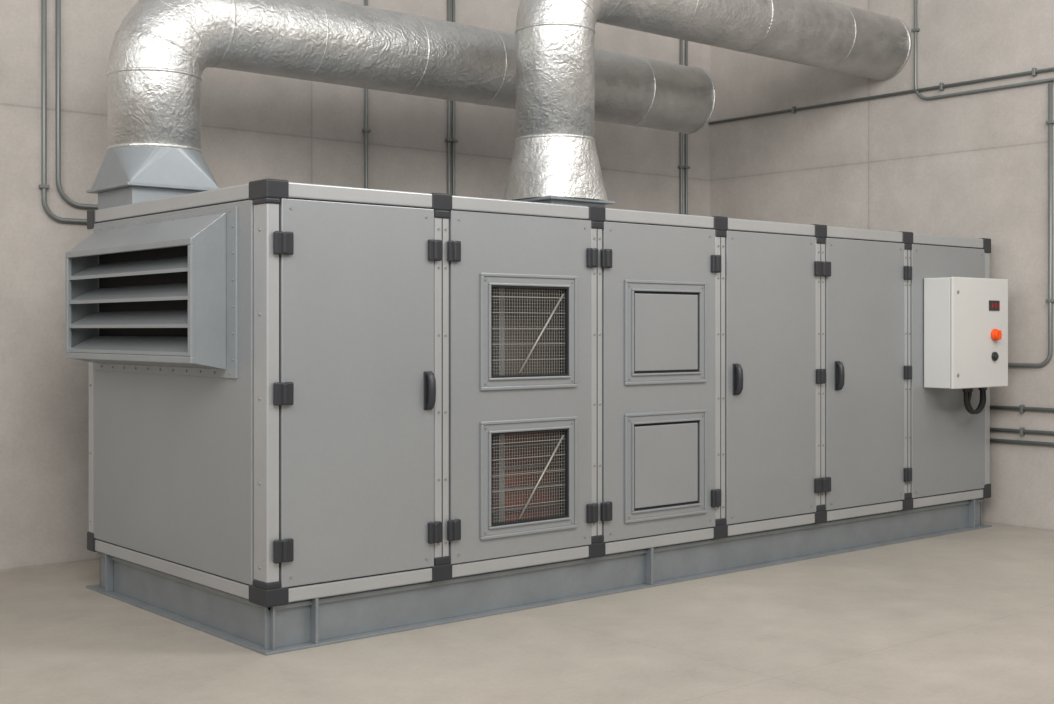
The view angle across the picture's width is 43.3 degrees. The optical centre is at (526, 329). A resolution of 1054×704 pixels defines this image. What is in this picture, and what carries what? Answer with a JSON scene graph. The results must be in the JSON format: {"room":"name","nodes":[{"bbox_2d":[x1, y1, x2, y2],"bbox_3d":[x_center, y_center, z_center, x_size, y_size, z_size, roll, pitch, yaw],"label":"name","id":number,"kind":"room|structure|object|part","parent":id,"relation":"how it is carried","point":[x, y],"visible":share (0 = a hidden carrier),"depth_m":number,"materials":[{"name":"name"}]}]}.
{"room":"plant room","nodes":[
{"label":"plant room","id":0,"kind":"room"},
{"bbox_2d":[0,0,709,570],"bbox_3d":[-4.133,-1.074,7.861,15.650,5.200,0.200,0,0,-40],"label":"wall","id":1,"kind":"structure","parent":0,"point":[255,126],"depth_m":8.81,"materials":[{"name":"concrete"}]},
{"bbox_2d":[39,0,86,223],"bbox_3d":[-2.537,-2.186,9.055,1.570,2.976,0.040,0,0,-40],"label":"conduit","id":2,"kind":"object","parent":1,"relation":"attached to","point":[43,186],"visible":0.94,"depth_m":8.56,"materials":[{"name":"grey metal"}]},
{"bbox_2d":[56,0,97,208],"bbox_3d":[-2.496,-2.236,9.089,1.464,2.876,0.031,0,0,-40],"label":"conduit","id":3,"kind":"object","parent":1,"relation":"attached to","point":[58,2],"visible":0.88,"depth_m":8.62,"materials":[{"name":"grey metal"}]},
{"bbox_2d":[362,0,370,188],"bbox_3d":[-1.228,-1.084,10.163,0.060,5.180,0.040,0,0,-40],"label":"conduit","id":4,"kind":"object","parent":1,"relation":"attached to","point":[366,130],"visible":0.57,"depth_m":10.15,"materials":[{"name":"grey metal"}]},
{"bbox_2d":[445,0,452,193],"bbox_3d":[-0.625,-1.084,10.674,0.060,5.180,0.040,0,0,-40],"label":"conduit","id":5,"kind":"object","parent":1,"relation":"attached to","point":[449,140],"visible":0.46,"depth_m":10.66,"materials":[{"name":"grey metal"}]},
{"bbox_2d":[452,0,457,195],"bbox_3d":[-0.591,-1.084,10.703,0.060,5.180,0.040,0,0,-40],"label":"conduit","id":6,"kind":"object","parent":1,"relation":"attached to","point":[454,141],"visible":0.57,"depth_m":10.69,"materials":[{"name":"grey metal"}]},
{"bbox_2d":[678,39,684,213],"bbox_3d":[1.443,-1.084,12.425,0.060,5.180,0.040,0,0,-40],"label":"conduit","id":7,"kind":"object","parent":1,"relation":"attached to","point":[680,166],"visible":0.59,"depth_m":12.42,"materials":[{"name":"grey metal"}]},
{"bbox_2d":[683,40,689,214],"bbox_3d":[1.497,-1.084,12.470,0.060,5.180,0.040,0,0,-40],"label":"conduit","id":8,"kind":"object","parent":1,"relation":"attached to","point":[687,167],"visible":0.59,"depth_m":12.46,"materials":[{"name":"grey metal"}]},
{"bbox_2d":[0,523,1053,703],"bbox_3d":[0.720,1.626,2.129,15.650,0.200,15.220,0,0,-40],"label":"floor","id":9,"kind":"structure","parent":0,"point":[966,617],"depth_m":6.35,"materials":[{"name":"concrete"}]},
{"bbox_2d":[65,178,991,655],"bbox_3d":[0.442,0.407,9.006,6.526,2.238,2.205,0,0,-40],"label":"air handling unit","id":10,"kind":"object","parent":9,"relation":"on","point":[320,415],"visible":0.99,"depth_m":7.35,"materials":[{"name":"metal"}]},
{"bbox_2d":[65,206,237,378],"bbox_3d":[-2.042,-0.181,7.047,0.203,0.835,1.745,0,0,-40],"label":"hood","id":11,"kind":"object","parent":10,"relation":"attached to","point":[155,296],"depth_m":6.92,"materials":[{"name":"metal"}]},
{"bbox_3d":[-1.922,0.298,7.080,0.024,1.845,1.906,0,0,-40],"label":"panel","id":12,"kind":"part","parent":10,"relation":"part of","materials":[{"name":"grey metal"}]},
{"bbox_3d":[-0.826,0.298,6.580,0.893,1.845,0.023,0,0,-40],"label":"door panel","id":13,"kind":"part","parent":10,"relation":"part of","materials":[{"name":"grey metal"}]},
{"bbox_2d":[86,0,715,208],"bbox_3d":[-0.539,-1.417,9.214,4.915,1.434,0.590,0,0,-40],"label":"air duct","id":14,"kind":"object","parent":10,"relation":"on","point":[161,50],"visible":0.91,"depth_m":8.18,"materials":[{"name":"metal"}]},
{"bbox_3d":[-0.022,0.298,7.261,0.998,1.845,0.023,0,0,-40],"label":"access panel","id":15,"kind":"part","parent":10,"relation":"part of","materials":[{"name":"grey metal"}]},
{"bbox_3d":[0.499,1.411,9.090,6.330,0.230,2.150,0,0,-40],"label":"frame","id":16,"kind":"part","parent":10,"relation":"part of","materials":[{"name":"metal"}]},
{"bbox_2d":[503,0,910,206],"bbox_3d":[1.487,-1.671,9.920,4.007,1.941,0.599,0,0,-40],"label":"air duct","id":17,"kind":"object","parent":10,"relation":"on","point":[555,160],"visible":0.95,"depth_m":8.75,"materials":[{"name":"metal"}]},
{"bbox_3d":[1.587,0.298,8.623,0.895,1.845,0.023,0,0,-40],"label":"door panel","id":18,"kind":"part","parent":10,"relation":"part of","materials":[{"name":"grey metal"}]},
{"bbox_3d":[2.365,0.298,9.282,0.907,1.845,0.023,0,0,-40],"label":"door panel","id":19,"kind":"part","parent":10,"relation":"part of","materials":[{"name":"grey metal"}]},
{"bbox_3d":[3.158,0.298,9.953,0.983,1.845,0.023,0,0,-40],"label":"door panel","id":20,"kind":"part","parent":10,"relation":"part of","materials":[{"name":"grey metal"}]},
{"bbox_2d":[924,277,1007,413],"bbox_3d":[3.279,0.125,9.836,0.750,1.014,0.300,0,0,-40],"label":"control box","id":21,"kind":"object","parent":10,"relation":"attached to","point":[966,318],"visible":1,"depth_m":9.68,"materials":[{"name":"white plastic"}]},
{"bbox_3d":[3.332,0.021,9.773,0.750,0.806,0.020,0,0,-40],"label":"enclosure door","id":22,"kind":"part","parent":21,"relation":"part of","materials":[{"name":"white metal"}]},
{"bbox_3d":[3.484,0.036,9.860,0.090,0.090,0.048,0,0,-40],"label":"selector knob","id":23,"kind":"part","parent":21,"relation":"part of","materials":[{"name":"orange plastic"}]},
{"bbox_2d":[710,0,1053,530],"bbox_3d":[6.680,-1.074,7.045,0.200,5.200,15.020,0,0,-40],"label":"wall","id":24,"kind":"structure","parent":0,"point":[974,165],"depth_m":10.77,"materials":[{"name":"concrete"}]},
{"bbox_2d":[709,67,1053,124],"bbox_3d":[4.653,-1.974,9.253,0.040,0.060,9.010,0,0,-40],"label":"conduit","id":25,"kind":"object","parent":24,"relation":"attached to","point":[941,86],"visible":1,"depth_m":11.10,"materials":[{"name":"grey metal"}]},
{"bbox_2d":[911,0,1053,99],"bbox_3d":[5.375,-2.777,8.400,0.040,1.793,6.776,0,0,-40],"label":"conduit","id":26,"kind":"object","parent":24,"relation":"attached to","point":[915,30],"visible":1,"depth_m":10.77,"materials":[{"name":"grey metal"}]},
{"bbox_2d":[990,405,1053,412],"bbox_3d":[5.141,0.606,8.677,0.040,0.060,7.500,0,0,-40],"label":"conduit","id":27,"kind":"object","parent":24,"relation":"attached to","point":[1022,408],"visible":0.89,"depth_m":10.22,"materials":[{"name":"grey metal"}]},
{"bbox_2d":[990,427,1053,434],"bbox_3d":[5.141,0.781,8.677,0.040,0.060,7.500,0,0,-40],"label":"conduit","id":28,"kind":"object","parent":24,"relation":"attached to","point":[1022,431],"visible":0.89,"depth_m":10.23,"materials":[{"name":"grey metal"}]},
{"bbox_2d":[990,438,1053,446],"bbox_3d":[5.141,0.866,8.677,0.031,0.031,7.500,0,0,-40],"label":"conduit","id":29,"kind":"object","parent":24,"relation":"attached to","point":[1038,443],"visible":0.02,"depth_m":10.23,"materials":[{"name":"grey metal"}]},
{"bbox_2d":[1008,82,1053,367],"bbox_3d":[3.351,-0.794,10.791,0.040,2.160,1.960,0,0,-40],"label":"conduit","id":30,"kind":"object","parent":24,"relation":"attached to","point":[1050,122],"visible":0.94,"depth_m":10.05,"materials":[{"name":"grey metal"}]}
]}

